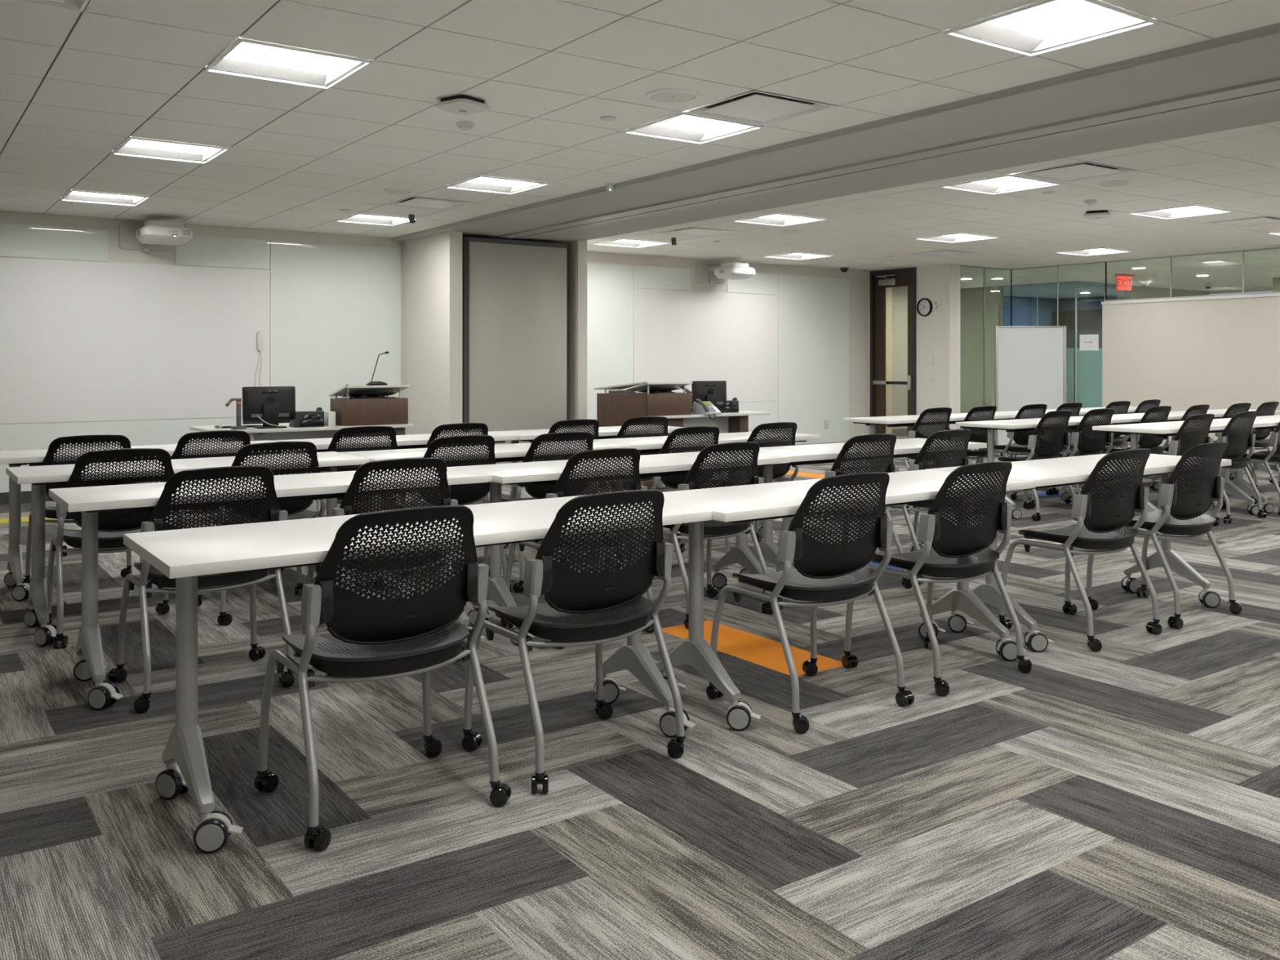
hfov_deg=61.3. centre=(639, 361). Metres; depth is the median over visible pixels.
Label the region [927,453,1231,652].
table
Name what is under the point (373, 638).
chair
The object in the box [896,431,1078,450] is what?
floor
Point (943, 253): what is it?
ceiling vent
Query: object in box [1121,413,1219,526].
chair
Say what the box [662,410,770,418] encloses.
countertop
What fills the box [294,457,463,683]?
chair
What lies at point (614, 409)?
lectern wing
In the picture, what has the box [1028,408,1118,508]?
chair
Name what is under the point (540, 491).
chair
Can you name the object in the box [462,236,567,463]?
wall
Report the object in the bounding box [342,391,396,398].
display
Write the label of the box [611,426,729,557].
chair
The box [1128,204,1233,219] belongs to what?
ceiling light
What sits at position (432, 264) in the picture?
wall column
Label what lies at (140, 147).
ceiling light
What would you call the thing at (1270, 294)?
trim
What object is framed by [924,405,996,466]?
chair
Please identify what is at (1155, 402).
chair
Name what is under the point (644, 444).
table
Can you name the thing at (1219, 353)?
wall
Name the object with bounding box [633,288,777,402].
board
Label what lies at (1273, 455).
chair
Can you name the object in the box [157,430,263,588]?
chair
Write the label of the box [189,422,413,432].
countertop
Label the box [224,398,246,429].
camera
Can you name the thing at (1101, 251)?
ceiling light
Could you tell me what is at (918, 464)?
chair
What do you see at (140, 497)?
table
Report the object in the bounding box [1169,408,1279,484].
table
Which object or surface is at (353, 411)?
lectern
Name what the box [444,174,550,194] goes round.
ceiling light
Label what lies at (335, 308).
board
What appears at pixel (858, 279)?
wall
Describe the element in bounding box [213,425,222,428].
puck
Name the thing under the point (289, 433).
desk
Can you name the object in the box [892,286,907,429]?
glass panel
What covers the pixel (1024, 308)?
wall
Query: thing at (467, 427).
chair
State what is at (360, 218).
ceiling light
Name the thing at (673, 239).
sensor
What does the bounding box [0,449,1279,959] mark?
floor
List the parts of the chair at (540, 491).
leg, leg, seat, backrest, leg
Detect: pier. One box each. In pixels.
[885,287,892,434]
[1272,276,1279,292]
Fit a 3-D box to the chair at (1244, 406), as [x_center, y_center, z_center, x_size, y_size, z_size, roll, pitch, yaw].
[5.427,0.803,10.187,0.597,0.843,0.538,0,0,-34]
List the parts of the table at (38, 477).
leg, support rail, leg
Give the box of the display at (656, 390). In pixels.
[638,387,680,393]
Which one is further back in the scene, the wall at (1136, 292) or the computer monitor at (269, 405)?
the wall at (1136, 292)
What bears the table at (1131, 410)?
on the floor at (1120, 801)
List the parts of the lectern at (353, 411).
post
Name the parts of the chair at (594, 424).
leg, backrest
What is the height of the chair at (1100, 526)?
0.847 m
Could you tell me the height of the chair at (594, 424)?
0.847 m
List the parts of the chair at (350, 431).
leg, backrest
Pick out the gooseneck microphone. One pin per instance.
(371, 383)
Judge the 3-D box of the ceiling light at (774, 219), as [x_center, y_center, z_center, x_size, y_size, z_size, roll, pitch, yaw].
[1.268,-1.310,9.824,0.620,0.054,0.592,0,0,-35]
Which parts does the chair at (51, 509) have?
leg, seat, backrest, leg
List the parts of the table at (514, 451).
leg, support rail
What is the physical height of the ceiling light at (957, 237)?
0.054 m
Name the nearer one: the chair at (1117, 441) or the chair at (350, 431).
the chair at (350, 431)
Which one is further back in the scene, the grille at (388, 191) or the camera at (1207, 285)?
the camera at (1207, 285)
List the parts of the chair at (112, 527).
leg, leg, seat, backrest, leg, leg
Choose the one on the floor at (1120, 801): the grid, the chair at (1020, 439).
the chair at (1020, 439)
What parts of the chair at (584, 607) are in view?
leg, leg, seat, backrest, leg, leg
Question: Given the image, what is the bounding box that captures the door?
[869,266,916,435]
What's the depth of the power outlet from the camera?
14.95 m
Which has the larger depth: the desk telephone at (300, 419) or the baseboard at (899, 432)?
the baseboard at (899, 432)
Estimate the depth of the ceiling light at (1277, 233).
10.80 m
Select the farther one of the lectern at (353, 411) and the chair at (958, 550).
the lectern at (353, 411)
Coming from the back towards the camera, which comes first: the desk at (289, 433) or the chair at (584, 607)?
the desk at (289, 433)
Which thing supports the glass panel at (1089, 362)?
attached to the wall at (1024, 308)
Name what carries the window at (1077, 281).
in the wall at (1136, 292)
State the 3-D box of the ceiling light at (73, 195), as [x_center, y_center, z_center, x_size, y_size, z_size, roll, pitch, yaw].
[-4.222,-1.310,8.524,0.559,0.054,0.585,0,0,-35]
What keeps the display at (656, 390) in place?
on the lectern at (677, 403)
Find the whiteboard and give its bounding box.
[994,325,1069,455]
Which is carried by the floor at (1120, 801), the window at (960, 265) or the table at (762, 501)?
the table at (762, 501)
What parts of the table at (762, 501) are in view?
leg, support rail, leg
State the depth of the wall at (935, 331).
14.47 m
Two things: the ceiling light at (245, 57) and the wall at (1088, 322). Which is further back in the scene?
the wall at (1088, 322)
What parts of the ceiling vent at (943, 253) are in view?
plate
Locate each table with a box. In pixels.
[0,440,293,600]
[5,451,369,646]
[48,466,492,710]
[123,494,712,853]
[271,431,517,568]
[340,440,629,599]
[449,451,790,645]
[488,424,685,542]
[585,431,820,556]
[655,469,1035,730]
[738,438,986,573]
[843,413,995,508]
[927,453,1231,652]
[951,409,1088,493]
[955,417,1119,519]
[1048,406,1148,453]
[1070,413,1198,498]
[1092,419,1266,515]
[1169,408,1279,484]
[1211,414,1279,513]
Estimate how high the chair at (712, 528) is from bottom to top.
0.845 m
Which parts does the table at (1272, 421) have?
leg, support rail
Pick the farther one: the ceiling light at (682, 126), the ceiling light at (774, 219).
the ceiling light at (774, 219)
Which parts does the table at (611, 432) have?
leg, support rail, leg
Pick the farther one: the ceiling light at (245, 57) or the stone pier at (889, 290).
the stone pier at (889, 290)
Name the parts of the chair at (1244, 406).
backrest, leg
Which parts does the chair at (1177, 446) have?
leg, backrest, leg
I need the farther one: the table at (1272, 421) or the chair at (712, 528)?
the table at (1272, 421)
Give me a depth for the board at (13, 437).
9.70 m
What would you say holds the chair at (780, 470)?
on the floor at (1120, 801)
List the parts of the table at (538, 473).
leg, support rail, leg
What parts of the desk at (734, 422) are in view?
modesty panel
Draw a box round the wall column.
[401,231,586,435]
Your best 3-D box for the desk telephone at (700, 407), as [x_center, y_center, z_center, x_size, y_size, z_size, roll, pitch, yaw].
[0.671,0.450,10.890,0.230,0.154,0.235,0,0,-43]
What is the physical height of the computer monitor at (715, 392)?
0.329 m
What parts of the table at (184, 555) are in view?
leg, support rail, leg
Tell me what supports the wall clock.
attached to the wall at (935, 331)
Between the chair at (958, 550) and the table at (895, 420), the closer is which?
the chair at (958, 550)
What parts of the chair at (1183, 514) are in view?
leg, leg, leg, seat, backrest, leg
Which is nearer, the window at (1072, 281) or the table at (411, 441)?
the table at (411, 441)
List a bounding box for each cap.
[339,208,350,211]
[600,115,616,120]
[1042,191,1054,194]
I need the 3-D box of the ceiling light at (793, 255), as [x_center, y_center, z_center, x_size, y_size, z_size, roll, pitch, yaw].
[1.934,-1.310,13.188,0.620,0.054,0.592,0,0,-35]
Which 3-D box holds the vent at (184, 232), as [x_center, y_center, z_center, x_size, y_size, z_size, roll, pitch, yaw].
[-4.027,-1.145,9.591,0.064,0.044,0.004,0,0,-35]
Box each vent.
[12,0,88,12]
[182,230,190,235]
[384,195,475,210]
[656,226,739,236]
[684,88,836,125]
[906,249,977,257]
[1011,160,1137,182]
[1203,215,1279,227]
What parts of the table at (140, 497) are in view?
leg, support rail, leg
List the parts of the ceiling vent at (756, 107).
plate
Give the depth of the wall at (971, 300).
18.84 m
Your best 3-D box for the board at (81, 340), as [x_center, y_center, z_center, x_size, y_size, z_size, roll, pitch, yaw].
[-5.288,-0.183,9.429,4.055,1.436,0.009,0,0,-35]
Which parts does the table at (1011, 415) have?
leg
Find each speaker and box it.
[383,188,414,194]
[644,88,700,103]
[1097,180,1131,186]
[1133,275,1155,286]
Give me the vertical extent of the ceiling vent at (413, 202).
0.154 m
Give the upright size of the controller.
0.795 m
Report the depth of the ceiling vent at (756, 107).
5.57 m
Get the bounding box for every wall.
[0,210,868,493]
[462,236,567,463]
[868,263,955,439]
[960,286,1003,413]
[1003,295,1115,325]
[1051,309,1102,402]
[1102,296,1279,470]
[1115,285,1209,299]
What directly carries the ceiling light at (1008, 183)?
attached to the ceiling
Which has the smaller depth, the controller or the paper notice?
the controller
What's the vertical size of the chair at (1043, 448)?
0.847 m
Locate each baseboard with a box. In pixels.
[0,441,846,504]
[892,426,986,436]
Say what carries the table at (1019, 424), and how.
on the floor at (1120, 801)
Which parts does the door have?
closer arm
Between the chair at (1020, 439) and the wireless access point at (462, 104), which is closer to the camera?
the wireless access point at (462, 104)
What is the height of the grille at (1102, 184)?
0.005 m
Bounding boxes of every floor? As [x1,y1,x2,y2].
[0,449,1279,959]
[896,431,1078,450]
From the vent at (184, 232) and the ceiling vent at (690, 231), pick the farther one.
the ceiling vent at (690, 231)
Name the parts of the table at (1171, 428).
leg, support rail, leg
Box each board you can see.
[0,222,107,261]
[0,257,270,423]
[0,417,242,493]
[175,235,270,269]
[270,240,400,411]
[586,262,633,426]
[633,265,691,290]
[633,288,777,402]
[692,401,777,431]
[727,272,777,294]
[777,274,848,444]
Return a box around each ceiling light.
[59,189,151,206]
[111,136,230,164]
[204,37,373,89]
[334,212,417,226]
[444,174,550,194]
[592,238,670,248]
[622,110,764,144]
[732,213,826,226]
[763,252,834,259]
[914,232,999,243]
[939,173,1062,195]
[942,0,1158,57]
[1055,247,1132,255]
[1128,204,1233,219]
[1266,231,1279,235]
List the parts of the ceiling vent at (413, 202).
plate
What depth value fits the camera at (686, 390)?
10.82 m
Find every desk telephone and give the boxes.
[288,407,324,427]
[692,399,721,414]
[716,397,738,413]
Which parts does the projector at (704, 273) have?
wall plate, arm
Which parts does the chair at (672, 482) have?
leg, leg, backrest, leg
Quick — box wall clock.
[916,297,932,316]
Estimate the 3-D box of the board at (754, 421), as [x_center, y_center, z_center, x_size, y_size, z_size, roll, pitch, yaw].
[0.882,0.827,13.770,2.345,0.596,0.008,0,0,-35]
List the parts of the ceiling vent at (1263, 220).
plate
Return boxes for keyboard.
[221,424,262,428]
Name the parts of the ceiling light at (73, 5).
plate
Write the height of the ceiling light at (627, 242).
0.054 m
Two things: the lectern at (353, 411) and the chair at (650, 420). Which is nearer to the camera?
the chair at (650, 420)
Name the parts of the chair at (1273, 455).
leg, leg, seat, leg, backrest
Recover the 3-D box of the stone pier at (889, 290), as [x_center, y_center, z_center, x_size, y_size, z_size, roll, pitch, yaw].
[3.837,-0.034,17.321,0.270,2.522,0.295,0,0,-35]
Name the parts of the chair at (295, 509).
leg, seat, backrest, leg, leg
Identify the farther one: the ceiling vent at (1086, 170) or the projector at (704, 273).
the projector at (704, 273)
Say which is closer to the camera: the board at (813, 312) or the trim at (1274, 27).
the trim at (1274, 27)
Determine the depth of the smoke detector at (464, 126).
5.84 m
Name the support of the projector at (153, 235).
attached to the wall at (858, 279)
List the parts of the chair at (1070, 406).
backrest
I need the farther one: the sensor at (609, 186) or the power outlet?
the power outlet
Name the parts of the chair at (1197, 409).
backrest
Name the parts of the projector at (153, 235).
wall plate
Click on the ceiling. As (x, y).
(547, 72)
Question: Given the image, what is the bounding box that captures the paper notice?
[1080,334,1098,351]
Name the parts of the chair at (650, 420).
backrest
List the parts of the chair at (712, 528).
leg, leg, leg, seat, backrest, leg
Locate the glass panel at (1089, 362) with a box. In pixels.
[1066,347,1102,435]
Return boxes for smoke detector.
[456,121,474,130]
[1084,199,1097,204]
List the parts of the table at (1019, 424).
leg, support rail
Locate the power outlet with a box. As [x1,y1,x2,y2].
[824,420,828,429]
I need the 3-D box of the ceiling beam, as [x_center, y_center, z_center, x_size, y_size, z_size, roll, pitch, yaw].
[1.740,-1.328,6.556,1.610,0.134,12.800,0,0,-35]
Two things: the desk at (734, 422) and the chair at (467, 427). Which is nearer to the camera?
the chair at (467, 427)
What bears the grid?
attached to the ceiling
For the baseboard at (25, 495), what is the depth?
9.38 m
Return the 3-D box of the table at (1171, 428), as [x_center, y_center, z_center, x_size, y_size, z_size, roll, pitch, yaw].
[4.230,0.858,8.430,1.557,0.737,0.550,0,0,-35]
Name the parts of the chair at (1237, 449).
leg, seat, backrest, leg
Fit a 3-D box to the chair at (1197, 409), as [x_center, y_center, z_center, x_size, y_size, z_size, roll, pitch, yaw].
[4.841,0.803,9.801,0.576,0.847,0.543,0,0,-37]
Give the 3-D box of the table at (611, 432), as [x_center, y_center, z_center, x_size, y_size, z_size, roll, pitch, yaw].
[-0.337,0.858,7.762,1.457,0.737,0.537,0,0,-35]
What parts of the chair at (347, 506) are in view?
leg, backrest, seat, leg, leg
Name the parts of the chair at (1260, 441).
leg, leg, seat, backrest, leg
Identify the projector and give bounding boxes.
[119,220,192,252]
[695,262,755,284]
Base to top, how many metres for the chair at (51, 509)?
0.845 m
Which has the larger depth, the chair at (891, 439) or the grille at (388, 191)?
the grille at (388, 191)
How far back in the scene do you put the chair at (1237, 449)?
8.36 m
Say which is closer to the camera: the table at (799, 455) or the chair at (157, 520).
the chair at (157, 520)
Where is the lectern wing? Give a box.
[594,381,647,488]
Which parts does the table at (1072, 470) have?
leg, support rail, leg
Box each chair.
[22,434,151,585]
[36,448,183,648]
[107,466,294,713]
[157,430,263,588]
[197,441,326,625]
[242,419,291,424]
[253,505,511,851]
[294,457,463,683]
[313,426,400,515]
[373,435,511,595]
[395,422,489,509]
[462,489,685,793]
[483,431,604,592]
[500,448,653,648]
[509,418,599,550]
[582,416,677,533]
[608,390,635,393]
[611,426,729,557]
[641,441,773,629]
[706,471,914,733]
[711,422,804,546]
[776,433,912,588]
[841,461,1032,696]
[858,429,972,583]
[877,407,952,507]
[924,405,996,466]
[975,404,1053,499]
[997,410,1075,520]
[998,448,1162,652]
[1013,402,1082,494]
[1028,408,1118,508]
[1063,400,1130,487]
[1085,441,1242,629]
[1093,405,1171,497]
[1118,399,1160,448]
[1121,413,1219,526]
[1156,404,1209,491]
[1176,402,1254,496]
[1200,411,1266,524]
[1208,401,1279,489]
[1222,421,1279,515]
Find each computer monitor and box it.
[242,386,295,428]
[691,380,726,413]
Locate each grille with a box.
[386,190,410,193]
[650,91,695,102]
[784,231,799,232]
[1100,182,1128,186]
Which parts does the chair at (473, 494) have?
leg, seat, backrest, leg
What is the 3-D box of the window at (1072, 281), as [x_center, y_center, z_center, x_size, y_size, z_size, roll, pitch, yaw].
[6.591,-0.034,17.917,0.024,2.522,1.424,0,0,-35]
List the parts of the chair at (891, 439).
leg, backrest, leg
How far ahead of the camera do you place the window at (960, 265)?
14.81 m
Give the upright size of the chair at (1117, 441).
0.847 m
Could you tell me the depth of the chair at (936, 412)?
8.98 m
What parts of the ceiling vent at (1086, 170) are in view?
plate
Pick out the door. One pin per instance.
(880, 280)
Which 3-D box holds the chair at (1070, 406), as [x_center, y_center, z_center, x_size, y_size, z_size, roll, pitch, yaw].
[3.901,0.803,10.295,0.603,0.847,0.557,0,0,-36]
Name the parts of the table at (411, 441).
support rail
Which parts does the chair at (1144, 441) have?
seat, backrest, leg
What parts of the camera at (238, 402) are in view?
arm, post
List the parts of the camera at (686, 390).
arm, post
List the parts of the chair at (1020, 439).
leg, seat, leg, backrest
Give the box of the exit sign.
[1114,273,1133,290]
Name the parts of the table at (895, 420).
leg, support rail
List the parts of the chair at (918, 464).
leg, leg, leg, backrest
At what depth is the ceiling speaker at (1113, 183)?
7.82 m
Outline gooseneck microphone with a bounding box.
[366,351,389,385]
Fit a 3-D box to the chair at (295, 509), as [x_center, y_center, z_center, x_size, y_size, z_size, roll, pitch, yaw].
[-1.862,0.803,5.347,0.595,0.847,0.547,0,0,-36]
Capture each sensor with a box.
[408,213,415,223]
[603,182,615,191]
[671,237,676,244]
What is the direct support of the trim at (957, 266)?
attached to the wall at (935, 331)
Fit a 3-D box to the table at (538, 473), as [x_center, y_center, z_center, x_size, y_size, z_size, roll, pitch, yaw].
[-0.053,0.858,5.281,1.658,0.737,0.553,0,0,-35]
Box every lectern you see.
[328,385,409,426]
[625,382,692,416]
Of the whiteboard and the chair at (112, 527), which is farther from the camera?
the whiteboard
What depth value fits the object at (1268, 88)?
6.31 m
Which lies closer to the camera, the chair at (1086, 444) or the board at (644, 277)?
the chair at (1086, 444)
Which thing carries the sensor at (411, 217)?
hanging from the ceiling
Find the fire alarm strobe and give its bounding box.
[932,299,942,311]
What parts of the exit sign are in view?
panel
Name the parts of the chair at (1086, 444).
leg, leg, leg, seat, backrest, leg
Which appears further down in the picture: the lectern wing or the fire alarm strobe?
the lectern wing
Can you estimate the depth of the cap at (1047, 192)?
8.24 m
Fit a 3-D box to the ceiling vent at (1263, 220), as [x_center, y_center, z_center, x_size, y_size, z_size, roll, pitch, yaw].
[5.673,-1.368,10.028,0.617,0.154,0.589,0,0,-35]
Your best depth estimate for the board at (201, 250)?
10.35 m
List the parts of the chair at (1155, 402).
leg, backrest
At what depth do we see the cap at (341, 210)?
9.18 m
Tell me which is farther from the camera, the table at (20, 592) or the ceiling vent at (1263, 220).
the ceiling vent at (1263, 220)
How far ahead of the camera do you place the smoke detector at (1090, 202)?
8.63 m
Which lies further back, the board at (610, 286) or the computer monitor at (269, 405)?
the board at (610, 286)
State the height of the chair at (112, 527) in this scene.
0.847 m
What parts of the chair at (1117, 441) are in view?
seat, backrest, leg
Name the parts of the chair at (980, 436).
seat, backrest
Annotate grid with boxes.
[0,0,1157,236]
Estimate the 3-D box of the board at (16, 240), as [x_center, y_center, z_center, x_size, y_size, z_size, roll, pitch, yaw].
[-5.878,-1.051,9.015,2.615,0.291,0.008,0,0,-35]
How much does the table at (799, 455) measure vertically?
0.737 m
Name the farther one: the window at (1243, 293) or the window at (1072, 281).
the window at (1072, 281)
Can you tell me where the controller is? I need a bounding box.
[254,331,262,386]
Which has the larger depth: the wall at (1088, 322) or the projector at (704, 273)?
the wall at (1088, 322)
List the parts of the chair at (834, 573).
leg, leg, seat, leg, backrest, leg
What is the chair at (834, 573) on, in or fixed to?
on the floor at (1120, 801)
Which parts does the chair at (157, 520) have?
leg, leg, seat, backrest, leg, leg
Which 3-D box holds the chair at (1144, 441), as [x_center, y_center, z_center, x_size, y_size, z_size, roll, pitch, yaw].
[4.353,0.803,9.506,0.580,0.847,0.547,0,0,-35]
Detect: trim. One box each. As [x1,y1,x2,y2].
[437,22,1279,229]
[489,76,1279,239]
[955,264,959,429]
[1101,293,1279,304]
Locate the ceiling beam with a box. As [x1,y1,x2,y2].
[391,29,1279,243]
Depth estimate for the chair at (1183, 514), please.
5.13 m
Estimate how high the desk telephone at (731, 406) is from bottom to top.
0.154 m
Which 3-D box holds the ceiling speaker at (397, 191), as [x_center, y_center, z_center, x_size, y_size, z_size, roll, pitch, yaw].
[-1.825,-1.292,8.181,0.230,0.011,0.230,0,0,-35]
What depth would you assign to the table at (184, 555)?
2.95 m
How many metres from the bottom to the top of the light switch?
0.116 m
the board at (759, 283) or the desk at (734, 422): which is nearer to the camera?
the desk at (734, 422)
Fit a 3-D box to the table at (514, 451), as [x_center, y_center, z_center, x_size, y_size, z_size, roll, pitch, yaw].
[-0.839,0.858,6.074,1.553,0.737,0.541,0,0,-35]
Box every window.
[960,265,1011,431]
[1000,280,1076,402]
[1010,261,1106,453]
[1075,280,1129,436]
[1104,247,1279,301]
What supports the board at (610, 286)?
attached to the wall at (858, 279)
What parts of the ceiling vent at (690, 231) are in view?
plate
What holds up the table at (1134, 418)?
on the floor at (1120, 801)
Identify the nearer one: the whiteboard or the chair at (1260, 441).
the chair at (1260, 441)
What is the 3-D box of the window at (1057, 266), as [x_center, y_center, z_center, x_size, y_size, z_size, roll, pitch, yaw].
[5.616,-0.034,14.559,0.024,2.522,1.454,0,0,-35]
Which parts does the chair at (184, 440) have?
backrest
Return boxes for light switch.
[928,373,933,382]
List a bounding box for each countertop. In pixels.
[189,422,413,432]
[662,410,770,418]
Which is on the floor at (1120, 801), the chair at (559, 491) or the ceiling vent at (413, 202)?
the chair at (559, 491)
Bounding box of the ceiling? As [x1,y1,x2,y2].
[0,0,1279,298]
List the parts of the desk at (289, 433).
leg, modesty panel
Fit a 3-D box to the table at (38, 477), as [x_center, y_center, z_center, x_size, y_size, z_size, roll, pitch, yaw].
[-2.147,0.858,5.230,1.552,0.737,0.546,0,0,-35]
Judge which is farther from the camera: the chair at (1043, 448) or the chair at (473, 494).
the chair at (1043, 448)
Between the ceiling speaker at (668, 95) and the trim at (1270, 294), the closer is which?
the ceiling speaker at (668, 95)
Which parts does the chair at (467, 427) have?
backrest, leg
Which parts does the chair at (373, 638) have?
leg, leg, seat, backrest, leg, leg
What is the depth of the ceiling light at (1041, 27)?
4.24 m
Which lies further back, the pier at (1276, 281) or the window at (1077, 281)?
the window at (1077, 281)
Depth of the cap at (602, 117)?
5.72 m
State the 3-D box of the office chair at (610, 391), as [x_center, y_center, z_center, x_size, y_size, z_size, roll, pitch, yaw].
[-0.047,0.769,11.705,0.563,0.916,0.558,0,0,-43]
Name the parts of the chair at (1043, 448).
leg, seat, leg, backrest, leg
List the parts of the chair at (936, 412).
leg, leg, backrest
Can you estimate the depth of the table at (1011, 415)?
10.12 m
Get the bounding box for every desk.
[189,410,413,517]
[646,410,770,488]
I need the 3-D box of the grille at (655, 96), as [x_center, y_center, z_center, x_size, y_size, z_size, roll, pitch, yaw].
[0.160,-1.293,5.255,0.221,0.005,0.221,0,0,32]
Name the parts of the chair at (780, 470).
seat, leg, backrest, leg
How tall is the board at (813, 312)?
2.296 m
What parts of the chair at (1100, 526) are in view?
leg, leg, seat, leg, backrest, leg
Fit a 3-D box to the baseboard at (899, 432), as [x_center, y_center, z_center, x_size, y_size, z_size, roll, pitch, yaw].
[3.634,1.167,18.679,3.900,0.120,3.150,0,0,-35]
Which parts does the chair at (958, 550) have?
leg, leg, leg, seat, backrest, leg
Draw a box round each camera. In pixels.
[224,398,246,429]
[678,386,696,414]
[839,267,848,272]
[1204,282,1212,288]
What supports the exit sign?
hanging from the ceiling
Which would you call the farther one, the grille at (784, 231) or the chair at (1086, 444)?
the grille at (784, 231)
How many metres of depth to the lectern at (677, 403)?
10.56 m
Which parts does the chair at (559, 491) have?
leg, seat, backrest, leg, leg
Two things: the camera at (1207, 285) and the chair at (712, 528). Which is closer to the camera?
the chair at (712, 528)
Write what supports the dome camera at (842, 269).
attached to the ceiling

